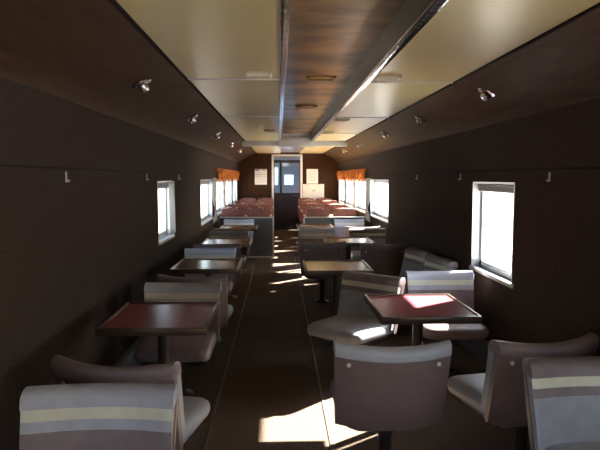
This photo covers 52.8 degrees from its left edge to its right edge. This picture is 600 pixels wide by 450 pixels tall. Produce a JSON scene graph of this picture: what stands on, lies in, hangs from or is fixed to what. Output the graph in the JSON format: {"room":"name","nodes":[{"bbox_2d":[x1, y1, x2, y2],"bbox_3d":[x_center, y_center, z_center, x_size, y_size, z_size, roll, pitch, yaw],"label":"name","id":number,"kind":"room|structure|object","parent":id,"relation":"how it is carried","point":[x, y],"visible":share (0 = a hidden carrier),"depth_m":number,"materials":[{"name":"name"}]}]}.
{"room":"train carriage","nodes":[
{"label":"train carriage","id":0,"kind":"room"},
{"bbox_2d":[0,0,255,449],"bbox_3d":[-1.249,-0.234,8.068,0.660,2.290,22.400,0,5,-2],"label":"wall","id":1,"kind":"structure","parent":0,"point":[73,253],"depth_m":3.40,"materials":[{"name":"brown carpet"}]},
{"bbox_2d":[0,164,217,174],"bbox_3d":[-1.449,-0.622,7.228,0.005,0.014,20.600,0,5,-2],"label":"trim","id":2,"kind":"structure","parent":1,"relation":"attached to","point":[1,165],"depth_m":3.56,"materials":[{"name":"black"}]},
{"bbox_2d":[113,336,143,366],"bbox_3d":[-1.317,1.111,4.333,0.060,0.200,14.550,0,5,-2],"label":"baseboard","id":3,"kind":"structure","parent":1,"relation":"attached to","point":[127,359],"depth_m":4.67,"materials":[{"name":"grey"}]},
{"bbox_2d":[132,79,150,92],"bbox_3d":[-0.991,-0.870,3.781,0.118,0.085,0.126,-2,5,-23],"label":"light","id":4,"kind":"object","parent":1,"relation":"attached to","point":[142,86],"visible":1,"depth_m":3.76,"materials":[{"name":"silver metal"}]},
{"bbox_2d":[157,181,174,245],"bbox_3d":[-1.462,-0.147,6.397,0.120,0.638,0.870,0,5,-2],"label":"window","id":5,"kind":"structure","parent":1,"relation":"in","point":[163,236],"depth_m":6.74,"materials":[{"name":"silver metal"}]},
{"bbox_2d":[158,182,167,188],"bbox_3d":[-1.467,-0.413,6.375,0.024,0.068,0.790,0,5,-2],"label":"roller blind","id":6,"kind":"object","parent":5,"relation":"attached to","point":[163,185],"visible":0.53,"depth_m":6.48,"materials":[{"name":"grey"}]},
{"bbox_2d":[168,182,175,234],"bbox_3d":[-1.401,-0.188,6.601,0.032,0.570,0.320,0,5,-2],"label":"curtain","id":7,"kind":"object","parent":1,"relation":"hanging from","point":[172,229],"visible":1,"depth_m":6.58,"materials":[{"name":"fabric"}]},
{"bbox_2d":[108,0,256,153],"bbox_3d":[-0.892,-1.250,7.197,0.024,0.011,20.600,0,5,-2],"label":"trim","id":8,"kind":"structure","parent":1,"relation":"attached to","point":[114,3],"depth_m":3.23,"materials":[{"name":"black"}]},
{"bbox_2d":[185,115,197,123],"bbox_3d":[-1.067,-1.042,5.953,0.118,0.085,0.126,-2,5,-23],"label":"light","id":9,"kind":"object","parent":1,"relation":"attached to","point":[192,119],"visible":1,"depth_m":5.93,"materials":[{"name":"silver metal"}]},
{"bbox_2d":[200,179,212,225],"bbox_3d":[-1.587,-0.400,10.026,0.120,0.708,1.590,0,5,-2],"label":"window","id":10,"kind":"structure","parent":1,"relation":"in","point":[206,218],"depth_m":10.75,"materials":[{"name":"silver metal"}]},
{"bbox_2d":[212,178,216,223],"bbox_3d":[-1.552,-0.444,10.987,0.032,0.812,0.630,0,5,-2],"label":"curtain","id":11,"kind":"object","parent":1,"relation":"hanging from","point":[214,183],"visible":1,"depth_m":10.97,"materials":[{"name":"fabric"}]},
{"bbox_2d":[216,179,222,215],"bbox_3d":[-1.661,-0.568,12.138,0.120,0.708,1.570,0,5,-2],"label":"window","id":12,"kind":"structure","parent":1,"relation":"in","point":[220,184],"depth_m":12.86,"materials":[{"name":"white glass"}]},
{"bbox_2d":[217,168,227,181],"bbox_3d":[-1.589,-1.018,12.411,0.061,0.268,2.007,0,5,-2],"label":"valance","id":13,"kind":"object","parent":1,"relation":"attached to","point":[222,173],"visible":1,"depth_m":12.26,"materials":[{"name":"fabric"}]},
{"bbox_2d":[223,178,225,208],"bbox_3d":[-1.621,-0.627,12.968,0.032,0.740,0.650,0,5,-2],"label":"curtain","id":14,"kind":"object","parent":1,"relation":"hanging from","point":[224,182],"visible":0.81,"depth_m":12.93,"materials":[{"name":"fabric"}]},
{"bbox_2d":[226,179,231,207],"bbox_3d":[-1.735,-0.738,14.285,0.120,0.708,1.940,0,5,-2],"label":"window","id":15,"kind":"structure","parent":1,"relation":"in","point":[229,183],"depth_m":15.20,"materials":[{"name":"white glass"}]},
{"bbox_2d":[227,170,234,180],"bbox_3d":[-1.660,-1.180,14.453,0.061,0.268,1.907,0,5,-2],"label":"valance","id":16,"kind":"object","parent":1,"relation":"attached to","point":[231,173],"visible":0.93,"depth_m":14.43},
{"bbox_2d":[233,180,236,203],"bbox_3d":[-1.811,-0.912,16.477,0.120,0.708,1.540,0,5,-2],"label":"window","id":17,"kind":"structure","parent":1,"relation":"in","point":[234,181],"depth_m":17.19,"materials":[{"name":"white glass"}]},
{"bbox_2d":[242,133,347,146],"bbox_3d":[-0.091,-1.633,11.571,2.005,0.295,0.320,0,5,-2],"label":"trim","id":18,"kind":"structure","parent":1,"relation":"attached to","point":[288,140],"depth_m":11.44,"materials":[{"name":"grey"}]},
{"bbox_2d":[274,156,299,192],"bbox_3d":[-0.404,-1.084,19.172,2.920,2.230,0.100,0,5,-2],"label":"wall","id":19,"kind":"structure","parent":0,"point":[287,168],"depth_m":19.08,"materials":[{"name":"blue"}]},
{"bbox_2d":[237,152,337,200],"bbox_3d":[-0.350,-0.976,17.616,2.920,2.260,0.080,0,5,-2],"label":"wall","id":20,"kind":"structure","parent":0,"point":[327,167],"depth_m":17.54,"materials":[{"name":"wood"}]},
{"bbox_2d":[255,169,266,184],"bbox_3d":[-1.133,-1.394,17.509,0.350,0.450,0.010,0,5,-2],"label":"paper notice","id":21,"kind":"object","parent":20,"relation":"attached to","point":[260,174],"visible":1,"depth_m":17.50,"materials":[{"name":"white"}]},
{"bbox_2d":[272,154,301,229],"bbox_3d":[-0.374,-0.945,17.602,0.890,2.200,0.131,0,5,-2],"label":"door","id":22,"kind":"structure","parent":20,"relation":"in","point":[285,205],"depth_m":17.61,"materials":[{"name":"white"}]},
{"bbox_2d":[307,169,317,183],"bbox_3d":[0.357,-1.413,17.559,0.330,0.420,0.010,0,5,-2],"label":"paper notice","id":23,"kind":"object","parent":20,"relation":"attached to","point":[312,174],"visible":1,"depth_m":17.56,"materials":[{"name":"white"}]},
{"bbox_2d":[303,184,323,199],"bbox_3d":[0.392,-0.957,17.597,0.620,0.465,0.010,0,5,-2],"label":"board","id":24,"kind":"object","parent":20,"relation":"attached to","point":[314,191],"visible":0.96,"depth_m":17.59,"materials":[{"name":"white paper"}]},
{"bbox_2d":[141,230,530,449],"bbox_3d":[-0.020,0.964,8.206,3.120,0.120,22.400,0,5,-2],"label":"floor","id":25,"kind":"structure","parent":0,"point":[270,398],"depth_m":4.62,"materials":[{"name":"brown carpet"}]},
{"bbox_2d":[19,383,177,449],"bbox_3d":[-0.728,1.003,2.045,0.556,0.777,0.676,0,5,-2],"label":"swivel chair","id":26,"kind":"object","parent":25,"relation":"on","point":[83,416],"visible":1,"depth_m":2.23,"materials":[{"name":"grey fabric"}]},
{"bbox_2d":[19,406,174,449],"bbox_3d":[-0.735,0.816,2.227,0.549,0.380,0.213,0,5,-2],"label":"cushion","id":27,"kind":"object","parent":26,"relation":"on","point":[41,427],"depth_m":2.22,"materials":[{"name":"grey fabric"}]},
{"bbox_2d":[51,355,209,449],"bbox_3d":[-0.751,0.940,2.835,0.556,0.777,0.676,1,5,10],"label":"swivel chair","id":28,"kind":"object","parent":25,"relation":"on","point":[191,411],"visible":0.49,"depth_m":2.53,"materials":[{"name":"grey fabric"}]},
{"bbox_2d":[177,373,185,442],"bbox_3d":[-0.785,0.784,2.628,0.549,0.380,0.213,1,5,10],"label":"cushion","id":29,"kind":"object","parent":28,"relation":"on","point":[181,432],"depth_m":2.61,"materials":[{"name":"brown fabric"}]},
{"bbox_2d":[95,301,218,363],"bbox_3d":[-0.819,0.896,3.646,0.600,0.736,0.700,0,5,-2],"label":"pedestal table","id":30,"kind":"object","parent":25,"relation":"on","point":[163,320],"visible":0.67,"depth_m":3.53,"materials":[{"name":"red laminate"}]},
{"bbox_2d":[134,282,221,395],"bbox_3d":[-0.850,0.828,4.255,0.556,0.777,0.676,0,5,-2],"label":"swivel chair","id":31,"kind":"object","parent":25,"relation":"on","point":[195,348],"visible":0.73,"depth_m":4.30,"materials":[{"name":"grey fabric"}]},
{"bbox_2d":[144,292,220,338],"bbox_3d":[-0.857,0.640,4.437,0.549,0.380,0.213,0,5,-2],"label":"cushion","id":32,"kind":"object","parent":31,"relation":"on","point":[214,328],"depth_m":4.43,"materials":[{"name":"grey fabric"}]},
{"bbox_2d":[157,274,232,365],"bbox_3d":[-0.850,0.762,5.077,0.556,0.777,0.676,0,5,2],"label":"swivel chair","id":33,"kind":"object","parent":25,"relation":"on","point":[226,309],"visible":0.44,"depth_m":4.79,"materials":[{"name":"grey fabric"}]},
{"bbox_2d":[170,258,241,340],"bbox_3d":[-0.867,0.730,5.749,0.600,0.736,0.700,0,5,-2],"label":"pedestal table","id":34,"kind":"object","parent":25,"relation":"on","point":[208,267],"visible":0.7,"depth_m":5.58,"materials":[{"name":"brown wood"}]},
{"bbox_2d":[184,248,235,295],"bbox_3d":[-0.970,0.656,6.415,0.556,0.777,0.676,0,5,-2],"label":"swivel chair","id":35,"kind":"object","parent":25,"relation":"on","point":[190,253],"visible":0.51,"depth_m":6.59,"materials":[{"name":"grey fabric"}]},
{"bbox_2d":[185,254,235,284],"bbox_3d":[-0.977,0.469,6.597,0.549,0.380,0.213,0,5,-2],"label":"cushion","id":36,"kind":"object","parent":35,"relation":"on","point":[231,277],"depth_m":6.58,"materials":[{"name":"grey fabric"}]},
{"bbox_2d":[193,244,241,281],"bbox_3d":[-0.970,0.587,7.287,0.556,0.777,0.676,0,5,-2],"label":"swivel chair","id":37,"kind":"object","parent":25,"relation":"on","point":[237,246],"visible":0.27,"depth_m":6.98,"materials":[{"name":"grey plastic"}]},
{"bbox_2d":[200,238,251,299],"bbox_3d":[-0.926,0.570,7.762,0.600,0.736,0.700,0,5,-2],"label":"pedestal table","id":38,"kind":"object","parent":25,"relation":"on","point":[245,242],"visible":0.59,"depth_m":7.74,"materials":[{"name":"black"}]},
{"bbox_2d":[210,230,248,265],"bbox_3d":[-1.014,0.485,8.568,0.556,0.777,0.676,0,5,-2],"label":"swivel chair","id":39,"kind":"object","parent":25,"relation":"on","point":[213,234],"visible":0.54,"depth_m":8.74,"materials":[{"name":"grey fabric"}]},
{"bbox_2d":[210,235,247,256],"bbox_3d":[-1.021,0.298,8.750,0.549,0.380,0.213,0,5,-2],"label":"cushion","id":40,"kind":"object","parent":39,"relation":"on","point":[244,250],"depth_m":8.73,"materials":[{"name":"grey fabric"}]},
{"bbox_2d":[203,258,256,449],"bbox_3d":[-0.577,1.206,4.367,0.014,0.004,14.550,0,5,-2],"label":"trim","id":41,"kind":"structure","parent":25,"relation":"attached to","point":[221,386],"depth_m":4.65,"materials":[{"name":"grey metal"}]},
{"bbox_2d":[213,228,249,255],"bbox_3d":[-1.045,0.416,9.439,0.556,0.777,0.676,0,5,-2],"label":"swivel chair","id":42,"kind":"object","parent":25,"relation":"on","point":[214,229],"visible":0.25,"depth_m":9.12,"materials":[{"name":"fabric"}]},
{"bbox_2d":[222,207,244,216],"bbox_3d":[-1.317,0.112,12.101,0.450,0.964,0.534,0,5,-2],"label":"dining chair","id":43,"kind":"object","parent":25,"relation":"on","point":[231,211],"visible":0.31,"depth_m":11.84,"materials":[{"name":"red fabric"}]},
{"bbox_2d":[219,225,257,271],"bbox_3d":[-1.003,0.394,9.984,0.600,0.736,0.700,0,5,-2],"label":"pedestal table","id":44,"kind":"object","parent":25,"relation":"on","point":[252,227],"visible":0.47,"depth_m":9.91,"materials":[{"name":"black"}]},
{"bbox_2d":[224,219,253,243],"bbox_3d":[-1.117,0.296,10.959,0.556,0.777,0.676,0,5,-2],"label":"swivel chair","id":45,"kind":"object","parent":25,"relation":"on","point":[226,221],"visible":0.34,"depth_m":11.14,"materials":[{"name":"grey fabric"}]},
{"bbox_2d":[229,203,248,214],"bbox_3d":[-1.365,0.003,13.470,0.450,0.964,0.534,0,5,-2],"label":"dining chair","id":46,"kind":"object","parent":25,"relation":"on","point":[238,205],"visible":0.27,"depth_m":13.60,"materials":[{"name":"red fabric"}]},
{"bbox_2d":[235,200,252,207],"bbox_3d":[-1.433,-0.151,15.423,0.450,0.964,0.534,0,5,-2],"label":"dining chair","id":47,"kind":"object","parent":25,"relation":"on","point":[240,201],"visible":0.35,"depth_m":15.56,"materials":[{"name":"red fabric"}]},
{"bbox_2d":[247,207,269,216],"bbox_3d":[-0.818,0.111,12.119,0.450,0.964,0.534,0,5,-2],"label":"dining chair","id":48,"kind":"object","parent":25,"relation":"on","point":[257,211],"visible":0.27,"depth_m":11.85,"materials":[{"name":"red fabric"}]},
{"bbox_2d":[251,203,270,214],"bbox_3d":[-0.865,0.002,13.488,0.450,0.964,0.534,0,5,-2],"label":"dining chair","id":49,"kind":"object","parent":25,"relation":"on","point":[263,205],"visible":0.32,"depth_m":13.62,"materials":[{"name":"red fabric"}]},
{"bbox_2d":[257,197,272,216],"bbox_3d":[-0.997,-0.300,17.293,0.450,0.964,0.534,0,5,-2],"label":"dining chair","id":50,"kind":"object","parent":25,"relation":"on","point":[263,198],"visible":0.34,"depth_m":17.43,"materials":[{"name":"red fabric"}]},
{"bbox_2d":[220,217,364,257],"bbox_3d":[-0.142,0.235,11.677,2.790,0.785,0.064,0,5,-2],"label":"wall","id":51,"kind":"structure","parent":25,"relation":"on","point":[262,246],"depth_m":11.64,"materials":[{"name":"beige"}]},
{"bbox_2d":[298,197,313,223],"bbox_3d":[0.172,-0.303,17.334,0.450,0.964,0.534,0,5,-2],"label":"dining chair","id":52,"kind":"object","parent":25,"relation":"on","point":[303,198],"visible":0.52,"depth_m":17.45,"materials":[{"name":"red fabric"}]},
{"bbox_2d":[300,200,317,223],"bbox_3d":[0.236,-0.156,15.480,0.450,0.964,0.534,0,5,-2],"label":"dining chair","id":53,"kind":"object","parent":25,"relation":"on","point":[305,201],"visible":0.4,"depth_m":15.59,"materials":[{"name":"red fabric"}]},
{"bbox_2d":[303,203,322,217],"bbox_3d":[0.304,-0.001,13.528,0.450,0.964,0.534,0,5,-2],"label":"dining chair","id":54,"kind":"object","parent":25,"relation":"on","point":[310,205],"visible":0.29,"depth_m":13.66,"materials":[{"name":"red fabric"}]},
{"bbox_2d":[295,259,333,449],"bbox_3d":[0.152,1.204,4.392,0.014,0.004,14.550,0,5,-2],"label":"trim","id":55,"kind":"structure","parent":25,"relation":"attached to","point":[320,388],"depth_m":4.53,"materials":[{"name":"grey metal"}]},
{"bbox_2d":[296,224,333,228],"bbox_3d":[0.249,0.375,10.226,0.600,0.736,0.700,0,5,-2],"label":"pedestal table","id":56,"kind":"object","parent":25,"relation":"on","point":[297,225],"visible":0.35,"depth_m":10.29,"materials":[{"name":"black"}]},
{"bbox_2d":[298,226,332,252],"bbox_3d":[0.233,0.386,9.822,0.556,0.777,0.676,0,5,-2],"label":"swivel chair","id":57,"kind":"object","parent":25,"relation":"on","point":[298,226],"visible":0.16,"depth_m":9.49,"materials":[{"name":"grey plastic"}]},
{"bbox_2d":[298,228,334,281],"bbox_3d":[0.263,0.454,8.961,0.556,0.777,0.676,0,5,-2],"label":"swivel chair","id":58,"kind":"object","parent":25,"relation":"on","point":[305,235],"visible":0.49,"depth_m":9.14,"materials":[{"name":"grey fabric"}]},
{"bbox_2d":[299,233,334,248],"bbox_3d":[0.256,0.267,9.143,0.549,0.380,0.213,0,5,-2],"label":"cushion","id":59,"kind":"object","parent":58,"relation":"on","point":[304,237],"depth_m":9.14,"materials":[{"name":"grey fabric"}]},
{"bbox_2d":[307,207,329,216],"bbox_3d":[0.352,0.107,12.159,0.450,0.964,0.534,0,5,-2],"label":"dining chair","id":60,"kind":"object","parent":25,"relation":"on","point":[316,211],"visible":0.3,"depth_m":11.89,"materials":[{"name":"red fabric"}]},
{"bbox_2d":[300,241,345,302],"bbox_3d":[0.271,0.565,7.569,0.556,0.777,0.676,0,5,-2],"label":"swivel chair","id":61,"kind":"object","parent":25,"relation":"on","point":[308,250],"visible":0.71,"depth_m":7.27,"materials":[{"name":"leather"}]},
{"bbox_2d":[320,200,337,207],"bbox_3d":[0.756,-0.158,15.498,0.450,0.964,0.534,0,5,-2],"label":"dining chair","id":62,"kind":"object","parent":25,"relation":"on","point":[323,203],"visible":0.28,"depth_m":15.63,"materials":[{"name":"red fabric"}]},
{"bbox_2d":[326,203,345,213],"bbox_3d":[0.824,-0.003,13.546,0.450,0.964,0.534,0,5,-2],"label":"dining chair","id":63,"kind":"object","parent":25,"relation":"on","point":[332,206],"visible":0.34,"depth_m":13.68,"materials":[{"name":"red fabric"}]},
{"bbox_2d":[303,260,373,345],"bbox_3d":[0.338,0.738,5.651,0.600,0.736,0.700,0,5,-2],"label":"pedestal table","id":64,"kind":"object","parent":25,"relation":"on","point":[335,268],"visible":0.67,"depth_m":5.61,"materials":[{"name":"black"}]},
{"bbox_2d":[333,207,355,216],"bbox_3d":[0.871,0.106,12.177,0.450,0.964,0.534,0,5,-2],"label":"dining chair","id":65,"kind":"object","parent":25,"relation":"on","point":[343,211],"visible":0.35,"depth_m":11.91,"materials":[{"name":"red fabric"}]},
{"bbox_2d":[334,219,363,236],"bbox_3d":[0.920,0.287,11.069,0.556,0.777,0.676,0,5,-2],"label":"swivel chair","id":66,"kind":"object","parent":25,"relation":"on","point":[339,224],"visible":0.42,"depth_m":11.24,"materials":[{"name":"grey fabric"}]},
{"bbox_2d":[323,237,375,259],"bbox_3d":[0.630,0.559,7.895,0.600,0.736,0.700,0,5,-2],"label":"pedestal table","id":67,"kind":"object","parent":25,"relation":"on","point":[350,241],"visible":0.47,"depth_m":7.86,"materials":[{"name":"black"}]},
{"bbox_2d":[307,270,405,344],"bbox_3d":[0.438,0.791,4.711,0.556,0.777,0.676,4,6,42],"label":"swivel chair","id":68,"kind":"object","parent":25,"relation":"on","point":[355,322],"visible":0.79,"depth_m":4.71,"materials":[{"name":"grey fabric"}]},
{"bbox_2d":[338,279,401,329],"bbox_3d":[0.569,0.608,4.843,0.549,0.380,0.213,4,6,42],"label":"cushion","id":69,"kind":"object","parent":68,"relation":"on","point":[351,302],"depth_m":4.89,"materials":[{"name":"grey fabric"}]},
{"bbox_2d":[345,226,379,236],"bbox_3d":[0.982,0.384,9.848,0.556,0.777,0.676,0,5,-2],"label":"swivel chair","id":70,"kind":"object","parent":25,"relation":"on","point":[346,227],"visible":0.16,"depth_m":9.53,"materials":[{"name":"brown fabric"}]},
{"bbox_2d":[349,228,385,259],"bbox_3d":[1.007,0.452,8.987,0.556,0.777,0.676,0,5,4],"label":"swivel chair","id":71,"kind":"object","parent":25,"relation":"on","point":[378,236],"visible":0.46,"depth_m":9.15,"materials":[{"name":"brown fabric"}]},
{"bbox_2d":[349,233,385,251],"bbox_3d":[1.021,0.265,9.169,0.549,0.380,0.213,0,5,4],"label":"cushion","id":72,"kind":"object","parent":71,"relation":"on","point":[379,238],"depth_m":9.15,"materials":[{"name":"grey fabric"}]},
{"bbox_2d":[360,242,407,276],"bbox_3d":[1.000,0.577,7.415,0.556,0.777,0.676,0,5,2],"label":"swivel chair","id":73,"kind":"object","parent":25,"relation":"on","point":[384,259],"visible":0.52,"depth_m":7.12,"materials":[{"name":"brown plastic"}]},
{"bbox_2d":[330,339,451,449],"bbox_3d":[0.430,0.917,3.126,0.556,0.777,0.676,0,5,-2],"label":"swivel chair","id":74,"kind":"object","parent":25,"relation":"on","point":[383,390],"visible":1,"depth_m":2.85,"materials":[{"name":"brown plastic"}]},
{"bbox_2d":[399,247,433,288],"bbox_3d":[1.054,0.655,6.434,0.676,0.777,0.556,-1,5,-12],"label":"swivel chair","id":75,"kind":"object","parent":25,"relation":"on","point":[414,258],"visible":0.36,"depth_m":6.57,"materials":[{"name":"grey fabric"}]},
{"bbox_2d":[399,253,424,277],"bbox_3d":[1.247,0.480,6.461,0.213,0.380,0.549,-1,5,-12],"label":"cushion","id":76,"kind":"object","parent":75,"relation":"on","point":[411,261],"depth_m":6.57,"materials":[{"name":"grey fabric"}]},
{"bbox_2d":[364,294,481,345],"bbox_3d":[0.758,0.876,3.910,0.600,0.736,0.700,0,5,-2],"label":"pedestal table","id":77,"kind":"object","parent":25,"relation":"on","point":[417,310],"visible":0.66,"depth_m":3.79,"materials":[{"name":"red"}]},
{"bbox_2d":[403,254,457,339],"bbox_3d":[1.141,0.704,5.810,0.676,0.777,0.556,-1,5,-10],"label":"swivel chair","id":78,"kind":"object","parent":25,"relation":"on","point":[432,262],"visible":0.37,"depth_m":5.90,"materials":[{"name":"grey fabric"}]},
{"bbox_2d":[423,261,452,270],"bbox_3d":[1.334,0.530,5.830,0.213,0.380,0.549,-1,5,-10],"label":"cushion","id":79,"kind":"object","parent":78,"relation":"on","point":[429,265],"depth_m":5.89,"materials":[{"name":"grey fabric"}]},
{"bbox_2d":[405,270,488,371],"bbox_3d":[1.157,0.783,4.813,0.556,0.777,0.676,0,5,-2],"label":"swivel chair","id":80,"kind":"object","parent":25,"relation":"on","point":[459,284],"visible":0.64,"depth_m":4.96,"materials":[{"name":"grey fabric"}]},
{"bbox_2d":[406,279,473,310],"bbox_3d":[1.150,0.596,4.995,0.549,0.380,0.213,0,5,-2],"label":"cushion","id":81,"kind":"object","parent":80,"relation":"on","point":[462,290],"depth_m":4.98,"materials":[{"name":"grey fabric"}]},
{"bbox_2d":[447,333,599,449],"bbox_3d":[1.139,0.912,3.189,0.556,0.777,0.676,-1,5,-14],"label":"swivel chair","id":82,"kind":"object","parent":25,"relation":"on","point":[497,395],"visible":0.73,"depth_m":2.92,"materials":[{"name":"brown plastic"}]},
{"bbox_2d":[480,351,493,412],"bbox_3d":[1.186,0.755,2.986,0.549,0.380,0.213,-1,5,-14],"label":"cushion","id":83,"kind":"object","parent":82,"relation":"on","point":[487,402],"depth_m":2.94,"materials":[{"name":"grey fabric"}]},
{"bbox_2d":[522,356,599,449],"bbox_3d":[1.246,0.975,2.392,0.556,0.777,0.676,0,5,-2],"label":"swivel chair","id":84,"kind":"object","parent":25,"relation":"on","point":[562,393],"visible":1,"depth_m":2.56,"materials":[{"name":"grey fabric"}]},
{"bbox_2d":[116,0,599,152],"bbox_3d":[0.033,-1.409,8.020,1.945,0.180,22.400,0,5,-2],"label":"ceiling","id":85,"kind":"structure","parent":0,"point":[346,40],"depth_m":3.41,"materials":[{"name":"paint"}]},
{"bbox_2d":[188,78,278,79],"bbox_3d":[-0.463,-1.014,4.210,0.640,0.009,0.028,0,5,-2],"label":"trim","id":86,"kind":"structure","parent":85,"relation":"attached to","point":[188,78],"depth_m":4.20,"materials":[{"name":"silver metal"}]},
{"bbox_2d":[222,116,278,116],"bbox_3d":[-0.552,-1.217,6.770,0.640,0.009,0.028,0,5,-2],"label":"trim","id":87,"kind":"structure","parent":85,"relation":"attached to","point":[222,116],"depth_m":6.76,"materials":[{"name":"silver metal"}]},
{"bbox_2d":[245,71,271,77],"bbox_3d":[-0.269,-0.986,3.958,0.170,0.020,0.140,0,5,-2],"label":"ceiling vent","id":88,"kind":"object","parent":85,"relation":"in","point":[268,74],"visible":1,"depth_m":3.90,"materials":[{"name":"beige plastic"}]},
{"bbox_2d":[279,0,290,140],"bbox_3d":[-0.122,-1.013,4.231,0.040,0.015,14.600,0,5,-2],"label":"trim","id":89,"kind":"structure","parent":85,"relation":"attached to","point":[285,5],"depth_m":3.15,"materials":[{"name":"silver metal"}]},
{"bbox_2d":[305,76,335,80],"bbox_3d":[0.170,-1.208,4.989,0.250,0.020,0.120,0,5,-2],"label":"ceiling vent","id":90,"kind":"object","parent":85,"relation":"in","point":[308,78],"visible":1,"depth_m":4.93,"materials":[{"name":"brown metal"}]},
{"bbox_2d":[336,117,388,117],"bbox_3d":[0.715,-1.228,6.913,0.608,0.009,0.020,0,5,-2],"label":"trim","id":91,"kind":"structure","parent":85,"relation":"attached to","point":[336,117],"depth_m":6.90,"materials":[{"name":"silver metal"}]},
{"bbox_2d":[311,0,448,141],"bbox_3d":[0.475,-1.015,4.252,0.052,0.015,14.600,0,5,-2],"label":"trim","id":92,"kind":"structure","parent":85,"relation":"attached to","point":[435,6],"depth_m":3.18,"materials":[{"name":"silver metal"}]},
{"bbox_2d":[374,75,401,80],"bbox_3d":[0.596,-0.999,4.117,0.170,0.020,0.140,0,5,-2],"label":"ceiling vent","id":93,"kind":"object","parent":85,"relation":"in","point":[378,77],"visible":0.97,"depth_m":4.07,"materials":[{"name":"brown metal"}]},
{"bbox_2d":[370,82,452,83],"bbox_3d":[0.804,-1.025,4.353,0.608,0.009,0.020,0,5,-2],"label":"trim","id":94,"kind":"structure","parent":85,"relation":"attached to","point":[370,82],"depth_m":4.34,"materials":[{"name":"silver metal"}]},
{"bbox_2d":[323,7,599,355],"bbox_3d":[1.259,-0.240,8.155,0.560,2.290,22.400,0,5,-2],"label":"wall","id":95,"kind":"structure","parent":0,"point":[544,110],"depth_m":4.13,"materials":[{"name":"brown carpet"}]},
{"bbox_2d":[336,171,343,180],"bbox_3d":[1.107,-1.342,16.494,0.061,0.268,1.808,0,5,-2],"label":"valance","id":96,"kind":"object","parent":95,"relation":"attached to","point":[339,174],"visible":0.94,"depth_m":16.51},
{"bbox_2d":[338,178,343,203],"bbox_3d":[1.185,-0.934,16.629,0.120,0.688,1.440,0,5,-2],"label":"window","id":97,"kind":"structure","parent":95,"relation":"in","point":[341,200],"depth_m":17.30,"materials":[{"name":"silver metal"}]},
{"bbox_2d":[343,170,353,180],"bbox_3d":[1.174,-1.188,14.551,0.061,0.268,1.907,0,5,-2],"label":"valance","id":98,"kind":"object","parent":95,"relation":"attached to","point":[348,174],"visible":0.95,"depth_m":14.53,"materials":[{"name":"fabric"}]},
{"bbox_2d":[345,179,352,207],"bbox_3d":[1.254,-0.778,14.662,0.120,0.688,1.790,0,5,-2],"label":"window","id":99,"kind":"structure","parent":95,"relation":"in","point":[348,203],"depth_m":15.50,"materials":[{"name":"glass"}]},
{"bbox_2d":[353,178,355,208],"bbox_3d":[1.222,-0.677,13.599,0.032,0.740,0.400,0,5,-2],"label":"curtain","id":100,"kind":"object","parent":95,"relation":"hanging from","point":[354,181],"visible":0.87,"depth_m":13.50,"materials":[{"name":"fabric"}]},
{"bbox_2d":[353,168,365,181],"bbox_3d":[1.240,-1.036,12.633,0.061,0.268,1.758,0,5,-2],"label":"valance","id":101,"kind":"object","parent":95,"relation":"attached to","point":[360,173],"visible":1,"depth_m":12.58,"materials":[{"name":"fabric"}]},
{"bbox_2d":[356,179,365,213],"bbox_3d":[1.322,-0.622,12.694,0.120,0.688,1.740,0,5,-2],"label":"window","id":102,"kind":"structure","parent":95,"relation":"in","point":[358,184],"depth_m":13.49,"materials":[{"name":"silver metal"}]},
{"bbox_2d":[365,178,370,221],"bbox_3d":[1.295,-0.485,11.499,0.032,0.812,0.600,0,5,-2],"label":"curtain","id":103,"kind":"object","parent":95,"relation":"hanging from","point":[368,180],"visible":1,"depth_m":11.52,"materials":[{"name":"fabric"}]},
{"bbox_2d":[369,179,388,222],"bbox_3d":[1.400,-0.442,10.432,0.120,0.688,1.880,0,5,-2],"label":"window","id":104,"kind":"structure","parent":95,"relation":"in","point":[373,213],"depth_m":11.27,"materials":[{"name":"silver metal"}]},
{"bbox_2d":[415,116,425,124],"bbox_3d":[1.225,-1.059,6.141,0.116,0.088,0.128,-2,5,-19],"label":"light","id":105,"kind":"object","parent":95,"relation":"attached to","point":[419,121],"visible":1,"depth_m":6.10,"materials":[{"name":"silver metal"}]},
{"bbox_2d":[322,2,599,153],"bbox_3d":[1.012,-1.256,7.263,0.024,0.011,20.600,0,5,-2],"label":"trim","id":106,"kind":"structure","parent":95,"relation":"attached to","point":[597,5],"depth_m":3.30,"materials":[{"name":"black"}]},
{"bbox_2d":[455,339,488,368],"bbox_3d":[1.541,1.103,4.432,0.060,0.200,14.550,0,5,-2],"label":"baseboard","id":107,"kind":"structure","parent":95,"relation":"attached to","point":[477,348],"depth_m":5.07,"materials":[{"name":"grey"}]},
{"bbox_2d":[365,167,599,174],"bbox_3d":[1.464,-0.630,7.328,0.005,0.014,20.600,0,5,-2],"label":"trim","id":108,"kind":"structure","parent":95,"relation":"attached to","point":[570,168],"depth_m":4.43,"materials":[{"name":"black"}]},
{"bbox_2d":[478,88,494,100],"bbox_3d":[1.293,-0.905,4.188,0.116,0.088,0.128,-2,5,-19],"label":"light","id":109,"kind":"object","parent":95,"relation":"attached to","point":[486,94],"visible":1,"depth_m":4.15,"materials":[{"name":"silver metal"}]},
{"bbox_2d":[469,182,514,287],"bbox_3d":[1.592,0.041,4.912,0.120,0.778,0.990,0,5,-2],"label":"window","id":110,"kind":"structure","parent":95,"relation":"in","point":[501,275],"depth_m":5.33,"materials":[{"name":"silver metal"}]},
{"bbox_2d":[478,184,513,193],"bbox_3d":[1.597,-0.295,4.885,0.024,0.068,0.910,0,5,-2],"label":"roller blind","id":111,"kind":"object","parent":110,"relation":"attached to","point":[498,188],"visible":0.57,"depth_m":4.89,"materials":[{"name":"grey"}]},
{"label":"outside","id":112,"kind":"structure","parent":0,"visible":0},
{"bbox_2d":[158,187,512,270],"bbox_3d":[-0.346,2.126,10.194,300.000,0.250,320.000,0,5,-2],"label":"ground","id":113,"kind":"structure","parent":112,"point":[499,206],"depth_m":43.03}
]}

